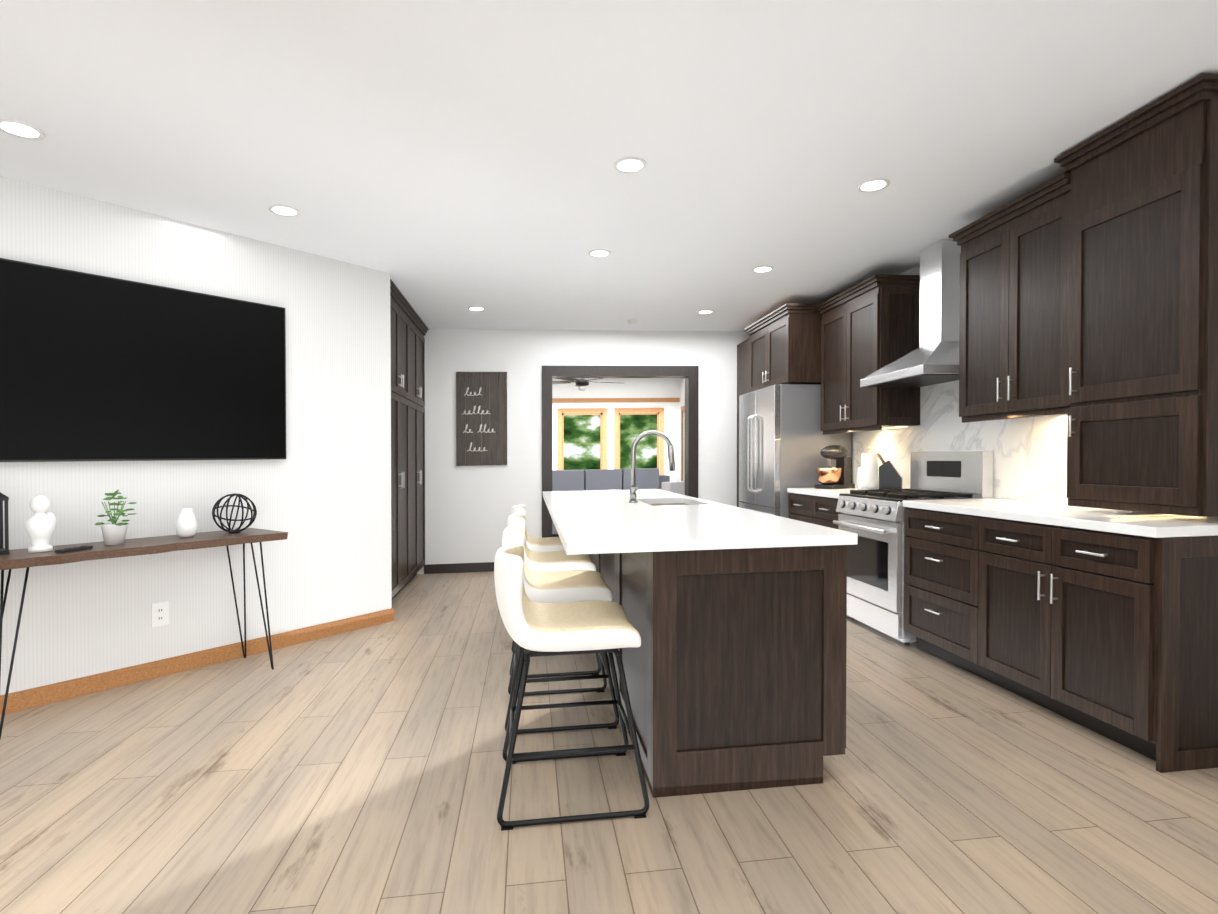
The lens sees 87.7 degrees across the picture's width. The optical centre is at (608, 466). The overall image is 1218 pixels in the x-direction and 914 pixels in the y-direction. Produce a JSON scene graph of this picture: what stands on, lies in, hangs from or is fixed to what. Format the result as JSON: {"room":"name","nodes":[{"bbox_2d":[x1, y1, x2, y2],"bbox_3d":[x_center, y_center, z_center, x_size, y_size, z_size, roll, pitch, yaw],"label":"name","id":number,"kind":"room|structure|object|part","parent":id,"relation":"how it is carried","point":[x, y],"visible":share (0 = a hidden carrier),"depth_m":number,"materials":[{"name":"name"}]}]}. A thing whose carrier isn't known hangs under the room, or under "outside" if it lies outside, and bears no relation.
{"room":"kitchen","nodes":[
{"label":"kitchen","id":0,"kind":"room"},
{"bbox_2d":[0,176,391,694],"bbox_3d":[-4.215,-0.061,1.605,0.140,2.714,8.200,1,1,38],"label":"wall","id":1,"kind":"structure","parent":0,"point":[320,494],"depth_m":3.84,"materials":[{"name":"white paint"}]},
{"bbox_2d":[0,258,285,461],"bbox_3d":[-2.658,-0.520,3.455,0.050,1.003,1.750,1,1,38],"label":"wall-mounted tv","id":2,"kind":"object","parent":1,"relation":"attached to","point":[93,367],"visible":1,"depth_m":3.47,"materials":[{"name":"black"}]},
{"bbox_2d":[151,601,168,626],"bbox_3d":[-2.565,0.846,3.626,0.008,0.136,0.084,1,1,38],"label":"electrical outlet plate","id":3,"kind":"object","parent":1,"relation":"attached to","point":[159,613],"visible":1,"depth_m":3.62,"materials":[{"name":"white plastic"}]},
{"bbox_2d":[0,608,393,715],"bbox_3d":[-4.095,1.203,1.706,5.677,0.176,5.776,0,1,-7],"label":"baseboard","id":4,"kind":"structure","parent":1,"relation":"attached to","point":[49,694],"depth_m":3.68,"materials":[{"name":"brown wood"}]},
{"bbox_2d":[417,329,749,573],"bbox_3d":[-0.295,-0.188,7.090,4.940,2.712,0.140,0,1,-7],"label":"wall","id":5,"kind":"structure","parent":0,"point":[467,511],"depth_m":6.93,"materials":[{"name":"white paint"}]},
{"bbox_2d":[424,562,493,573],"bbox_3d":[0.019,1.072,7.067,4.045,0.167,0.014,0,1,-7],"label":"baseboard","id":6,"kind":"structure","parent":5,"relation":"attached to","point":[458,568],"depth_m":6.85,"materials":[{"name":"black wood"}]},
{"bbox_2d":[456,372,506,465],"bbox_3d":[-1.376,-0.512,6.863,0.540,1.019,0.022,0,1,-7],"label":"wall sign","id":7,"kind":"object","parent":5,"relation":"attached to","point":[485,429],"visible":1,"depth_m":6.86,"materials":[{"name":"brown wood"}]},
{"bbox_2d":[542,366,698,537],"bbox_3d":[0.126,0.002,7.146,1.760,2.265,0.176,0,1,-7],"label":"door frame","id":8,"kind":"structure","parent":5,"relation":"attached to","point":[690,374],"depth_m":7.07,"materials":[{"name":"brown wood"}]},
{"bbox_2d":[552,378,621,390],"bbox_3d":[-0.377,-1.287,8.920,1.256,0.467,1.204,0,1,-7],"label":"ceiling fan","id":9,"kind":"object","parent":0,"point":[582,384],"visible":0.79,"depth_m":8.81,"materials":[{"name":"brown wood"}]},
{"bbox_2d":[0,534,1217,913],"bbox_3d":[-1.718,1.237,3.879,10.100,0.301,13.800,0,1,-7],"label":"floor","id":10,"kind":"structure","parent":0,"point":[362,770],"depth_m":2.21,"materials":[{"name":"brown wood"}]},
{"bbox_2d":[0,528,287,738],"bbox_3d":[-2.458,0.799,3.341,0.487,0.816,1.300,1,1,38],"label":"console table","id":11,"kind":"object","parent":10,"relation":"on","point":[17,559],"visible":0.98,"depth_m":3.21,"materials":[{"name":"brown wood"}]},
{"bbox_2d":[0,492,8,554],"bbox_3d":[-2.884,0.233,2.937,0.136,0.358,0.136,1,1,38],"label":"decorative lantern","id":12,"kind":"object","parent":11,"relation":"on","point":[5,499],"visible":1,"depth_m":2.95,"materials":[{"name":"black metal"}]},
{"bbox_2d":[25,495,55,552],"bbox_3d":[-2.714,0.272,3.027,0.110,0.272,0.110,0,1,-7],"label":"decorative figurine","id":13,"kind":"object","parent":11,"relation":"on","point":[40,526],"visible":1,"depth_m":3.00,"materials":[{"name":"white ceramic"}]},
{"bbox_2d":[55,545,92,552],"bbox_3d":[-2.558,0.396,3.034,0.040,0.018,0.150,0,1,9],"label":"remote","id":14,"kind":"object","parent":11,"relation":"on","point":[71,549],"visible":1,"depth_m":3.01,"materials":[{"name":"black plastic"}]},
{"bbox_2d":[95,490,136,544],"bbox_3d":[-2.534,0.263,3.271,0.175,0.278,0.148,0,1,-7],"label":"decorative plant","id":15,"kind":"object","parent":11,"relation":"on","point":[114,532],"visible":1,"depth_m":3.24,"materials":[{"name":"green plant"}]},
{"bbox_2d":[175,508,197,537],"bbox_3d":[-2.350,0.315,3.530,0.103,0.161,0.103,0,1,-7],"label":"decorative vase","id":16,"kind":"object","parent":11,"relation":"on","point":[186,525],"visible":1,"depth_m":3.50,"materials":[{"name":"white ceramic"}]},
{"bbox_2d":[212,493,256,533],"bbox_3d":[-2.188,0.275,3.707,0.222,0.232,0.222,0,1,-7],"label":"decorative orb","id":17,"kind":"object","parent":11,"relation":"on","point":[242,520],"visible":1,"depth_m":3.69,"materials":[{"name":"black metal"}]},
{"bbox_2d":[390,279,428,598],"bbox_3d":[-2.140,-0.141,5.833,0.662,2.642,1.879,0,1,-7],"label":"pantry","id":18,"kind":"object","parent":10,"relation":"on","point":[408,329],"visible":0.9,"depth_m":5.81,"materials":[{"name":"black wood"}]},
{"bbox_2d":[510,505,564,551],"bbox_3d":[-0.423,0.721,4.442,0.526,0.885,0.474,0,1,-7],"label":"bar stool","id":19,"kind":"object","parent":10,"relation":"on","point":[548,544],"visible":0.29,"depth_m":4.25,"materials":[{"name":"white leather"}]},
{"bbox_2d":[507,513,600,677],"bbox_3d":[-0.332,0.727,3.728,0.526,0.885,0.474,0,1,-7],"label":"bar stool","id":20,"kind":"object","parent":10,"relation":"on","point":[552,561],"visible":0.54,"depth_m":3.53,"materials":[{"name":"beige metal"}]},
{"bbox_3d":[-0.344,0.452,3.723,0.507,0.350,0.464,0,1,-7],"label":"bar stool seat","id":21,"kind":"part","parent":20,"relation":"part of","materials":[{"name":"beige leather"}]},
{"bbox_2d":[502,524,619,733],"bbox_3d":[-0.242,0.733,3.024,0.526,0.885,0.474,0,1,-7],"label":"bar stool","id":22,"kind":"object","parent":10,"relation":"on","point":[565,586],"visible":0.62,"depth_m":2.83,"materials":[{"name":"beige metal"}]},
{"bbox_3d":[-0.254,0.459,3.019,0.507,0.350,0.464,0,1,-7],"label":"bar stool seat","id":23,"kind":"part","parent":22,"relation":"part of","materials":[{"name":"beige leather"}]},
{"bbox_2d":[494,543,649,830],"bbox_3d":[-0.152,0.740,2.320,0.526,0.885,0.474,0,1,-7],"label":"bar stool","id":24,"kind":"object","parent":10,"relation":"on","point":[534,629],"visible":1,"depth_m":2.13,"materials":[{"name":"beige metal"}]},
{"bbox_3d":[-0.164,0.465,2.315,0.507,0.350,0.464,0,1,-7],"label":"bar stool seat","id":25,"kind":"part","parent":24,"relation":"part of","materials":[{"name":"beige leather"}]},
{"bbox_2d":[552,468,669,533],"bbox_3d":[-0.070,0.574,9.905,2.200,1.073,0.950,0,1,-7],"label":"sofa","id":26,"kind":"object","parent":10,"relation":"on","point":[601,479],"visible":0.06,"depth_m":9.98,"materials":[{"name":"grey fabric"}]},
{"bbox_2d":[662,481,684,494],"bbox_3d":[0.867,0.648,8.891,0.760,0.897,0.760,0,1,-37],"label":"armchair","id":27,"kind":"object","parent":10,"relation":"on","point":[677,487],"depth_m":8.44,"materials":[{"name":"white fabric"}]},
{"bbox_2d":[590,550,846,797],"bbox_3d":[0.293,0.718,4.076,0.741,0.885,3.610,0,1,-7],"label":"kitchen island","id":28,"kind":"object","parent":10,"relation":"on","point":[734,665],"depth_m":2.29,"materials":[{"name":"wood"}]},
{"bbox_2d":[542,490,857,557],"bbox_3d":[0.146,0.299,4.055,1.056,0.147,3.665,0,1,-7],"label":"island countertop","id":29,"kind":"structure","parent":28,"relation":"on","point":[594,523],"depth_m":2.59,"materials":[{"name":"white stone"}]},
{"bbox_2d":[626,430,674,501],"bbox_3d":[0.287,0.003,4.115,0.312,0.472,0.134,0,1,-7],"label":"faucet","id":30,"kind":"object","parent":29,"relation":"on","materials":[{"name":"silver metal"}]},
{"bbox_2d":[737,333,748,506],"bbox_3d":[1.777,-0.173,6.992,0.570,2.543,0.572,0,1,-7],"label":"tall cabinet","id":31,"kind":"object","parent":10,"relation":"on","point":[742,348],"depth_m":7.11,"materials":[{"name":"black wood"}]},
{"bbox_2d":[739,384,850,517],"bbox_3d":[1.748,0.179,6.196,0.795,1.858,0.960,0,1,-7],"label":"fridge","id":32,"kind":"object","parent":10,"relation":"on","point":[783,440],"visible":0.48,"depth_m":5.72,"materials":[{"name":"grey metal"}]},
{"bbox_2d":[787,489,808,522],"bbox_3d":[1.948,0.671,5.436,0.628,0.890,0.550,0,1,-7],"label":"base cabinet","id":33,"kind":"object","parent":10,"relation":"on","point":[798,501],"depth_m":5.45,"materials":[{"name":"black wood"}]},
{"bbox_2d":[809,493,842,528],"bbox_3d":[2.002,0.676,5.009,0.628,0.890,0.549,0,1,-7],"label":"base cabinet","id":34,"kind":"object","parent":10,"relation":"on","point":[822,506],"depth_m":4.99,"materials":[{"name":"black wood"}]},
{"bbox_2d":[787,485,859,496],"bbox_3d":[1.970,0.214,5.218,0.638,0.051,0.978,0,1,-7],"label":"countertop","id":35,"kind":"structure","parent":34,"relation":"on","point":[836,492],"depth_m":5.20,"materials":[{"name":"white stone"}]},
{"bbox_2d":[814,445,854,488],"bbox_3d":[1.939,0.006,5.468,0.325,0.376,0.207,0,1,-27],"label":"stand mixer","id":36,"kind":"object","parent":35,"relation":"on","point":[838,476],"visible":1,"depth_m":5.41,"materials":[{"name":"silver metal"}]},
{"bbox_2d":[857,467,860,488],"bbox_3d":[2.132,0.090,5.296,0.110,0.201,0.108,0,1,-7],"label":"canister","id":37,"kind":"object","parent":35,"relation":"on","point":[859,478],"visible":0.27,"depth_m":5.28,"materials":[{"name":"white ceramic"}]},
{"bbox_2d":[860,447,878,489],"bbox_3d":[2.104,0.019,5.120,0.148,0.350,0.150,0,1,-7],"label":"paper towel","id":38,"kind":"object","parent":35,"relation":"on","point":[869,471],"visible":0.92,"depth_m":5.07,"materials":[{"name":"white paper"}]},
{"bbox_2d":[876,453,902,488],"bbox_3d":[2.149,0.048,4.867,0.183,0.297,0.110,0,1,28],"label":"knife block","id":39,"kind":"object","parent":35,"relation":"on","point":[890,477],"visible":0.98,"depth_m":4.82,"materials":[{"name":"black"}]},
{"bbox_2d":[833,450,992,644],"bbox_3d":[2.026,0.510,4.345,0.713,1.226,0.760,0,1,-7],"label":"range","id":40,"kind":"object","parent":10,"relation":"on","point":[873,519],"visible":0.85,"depth_m":4.19,"materials":[{"name":"silver metal"}]},
{"bbox_2d":[902,501,972,672],"bbox_3d":[2.180,0.689,3.616,0.628,0.896,0.720,0,1,-7],"label":"base cabinet","id":41,"kind":"object","parent":10,"relation":"on","point":[938,540],"depth_m":3.59,"materials":[{"name":"black wood"}]},
{"bbox_2d":[973,509,1217,772],"bbox_3d":[2.278,0.698,2.853,0.628,0.896,0.938,0,1,-7],"label":"base cabinet","id":42,"kind":"object","parent":10,"relation":"on","point":[1069,569],"depth_m":2.56,"materials":[{"name":"black wood"}]},
{"bbox_2d":[903,497,1217,532],"bbox_3d":[2.231,0.269,3.173,0.638,0.125,1.598,0,1,-7],"label":"countertop","id":43,"kind":"structure","parent":42,"relation":"on","point":[1018,506],"depth_m":2.89,"materials":[{"name":"white stone"}]},
{"bbox_2d":[1049,81,1217,520],"bbox_3d":[2.415,-0.626,2.786,0.370,1.637,0.677,0,1,-7],"label":"tall cabinet","id":44,"kind":"object","parent":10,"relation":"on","point":[1133,431],"depth_m":2.68,"materials":[{"name":"black wood"}]},
{"bbox_2d":[0,0,1217,331],"bbox_3d":[-1.718,-1.493,3.848,10.100,0.301,13.800,0,1,-7],"label":"ceiling","id":45,"kind":"structure","parent":0,"point":[444,164],"depth_m":2.72,"materials":[{"name":"white paint"}]},
{"bbox_2d":[0,119,44,139],"bbox_3d":[-2.473,-1.413,2.663,0.160,0.009,0.160,0,1,-7],"label":"recessed light","id":46,"kind":"object","parent":45,"relation":"in","point":[16,128],"visible":1,"depth_m":2.66,"materials":[{"name":"white plastic"}]},
{"bbox_2d":[268,205,299,216],"bbox_3d":[-1.822,-1.434,3.563,0.160,0.009,0.160,0,1,-7],"label":"recessed light","id":47,"kind":"object","parent":45,"relation":"in","point":[285,210],"visible":0.98,"depth_m":3.56,"materials":[{"name":"white plastic"}]},
{"bbox_2d":[468,306,484,310],"bbox_3d":[-1.237,-1.470,5.926,0.160,0.009,0.160,0,1,-7],"label":"recessed light","id":48,"kind":"object","parent":45,"relation":"in","point":[475,308],"visible":1,"depth_m":5.91,"materials":[{"name":"white plastic"}]},
{"bbox_2d":[588,249,610,256],"bbox_3d":[-0.063,-1.473,4.393,0.160,0.009,0.160,0,1,-7],"label":"recessed light","id":49,"kind":"object","parent":45,"relation":"in","point":[599,253],"visible":1,"depth_m":4.39,"materials":[{"name":"white plastic"}]},
{"bbox_2d":[614,157,646,172],"bbox_3d":[0.104,-1.461,3.083,0.160,0.009,0.160,0,1,-7],"label":"recessed light","id":50,"kind":"object","parent":45,"relation":"in","point":[630,165],"visible":1,"depth_m":3.08,"materials":[{"name":"white plastic"}]},
{"bbox_2d":[627,319,639,324],"bbox_3d":[0.253,-1.488,6.570,0.130,0.037,0.130,0,1,-7],"label":"smoke detector","id":51,"kind":"object","parent":45,"relation":"attached to","point":[633,322],"visible":1,"depth_m":6.53,"materials":[{"name":"white plastic"}]},
{"bbox_2d":[697,310,713,313],"bbox_3d":[0.944,-1.510,6.215,0.160,0.009,0.160,0,1,-7],"label":"recessed light","id":52,"kind":"object","parent":45,"relation":"in","point":[705,311],"visible":1,"depth_m":6.20,"materials":[{"name":"white plastic"}]},
{"bbox_2d":[752,266,773,272],"bbox_3d":[1.171,-1.498,4.832,0.160,0.009,0.160,0,1,-7],"label":"recessed light","id":53,"kind":"object","parent":45,"relation":"in","point":[761,269],"visible":0.98,"depth_m":4.83,"materials":[{"name":"white plastic"}]},
{"bbox_2d":[857,178,889,191],"bbox_3d":[1.399,-1.486,3.360,0.160,0.009,0.160,0,1,-7],"label":"recessed light","id":54,"kind":"object","parent":45,"relation":"in","point":[874,185],"visible":1,"depth_m":3.35,"materials":[{"name":"white plastic"}]},
{"bbox_2d":[552,378,679,481],"bbox_3d":[-0.904,-0.217,10.591,4.220,2.700,0.140,0,1,-7],"label":"wall","id":55,"kind":"structure","parent":0,"point":[647,388],"depth_m":10.66,"materials":[{"name":"white paint"}]},
{"bbox_2d":[552,398,684,480],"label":"window","id":56,"kind":"structure","parent":55,"relation":"in","point":[601,412],"depth_m":10.62,"materials":[{"name":"beige wood"}]},
{"bbox_2d":[679,378,684,480],"bbox_3d":[1.483,-0.240,9.106,0.140,2.641,3.690,0,1,-7],"label":"wall","id":57,"kind":"structure","parent":0,"point":[682,391],"depth_m":10.63,"materials":[{"name":"white paint"}]},
{"bbox_2d":[851,265,1054,502],"bbox_3d":[2.710,-0.187,2.509,0.140,2.656,9.990,0,1,-7],"label":"wall","id":58,"kind":"structure","parent":0,"point":[915,270],"depth_m":5.77,"materials":[{"name":"white paint"}]},
{"bbox_2d":[749,305,820,392],"bbox_3d":[1.848,-1.094,6.191,0.630,0.682,1.005,0,1,-7],"label":"upper cabinet","id":59,"kind":"object","parent":58,"relation":"attached to","point":[782,345],"depth_m":5.75,"materials":[{"name":"black wood"}]},
{"bbox_2d":[817,277,924,432],"bbox_3d":[2.116,-0.842,5.200,0.350,1.077,0.934,0,1,-7],"label":"upper cabinet","id":60,"kind":"object","parent":58,"relation":"attached to","point":[866,330],"depth_m":4.88,"materials":[{"name":"black wood"}]},
{"bbox_2d":[860,239,960,386],"bbox_3d":[2.143,-1.045,4.342,0.483,0.940,0.750,0,1,-7],"label":"range hood","id":61,"kind":"object","parent":58,"relation":"attached to","point":[933,359],"visible":0.71,"depth_m":4.24,"materials":[{"name":"silver metal"}]},
{"bbox_2d":[853,380,1067,503],"bbox_3d":[2.388,-0.320,4.412,0.012,1.039,2.670,0,1,-7],"label":"backsplash","id":62,"kind":"structure","parent":58,"relation":"attached to","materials":[{"name":"stone"}]},
{"bbox_2d":[953,185,1052,420],"bbox_3d":[2.333,-0.827,3.420,0.370,1.078,0.871,0,1,-7],"label":"upper cabinet","id":63,"kind":"object","parent":58,"relation":"attached to","point":[1006,306],"depth_m":3.44,"materials":[{"name":"black wood"}]},
{"label":"outside","id":64,"kind":"structure","parent":0,"visible":0},
{"bbox_2d":[564,415,656,476],"bbox_3d":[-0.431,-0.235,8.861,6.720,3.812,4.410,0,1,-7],"label":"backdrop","id":65,"kind":"structure","parent":64,"point":[581,442],"depth_m":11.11,"materials":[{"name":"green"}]}
]}

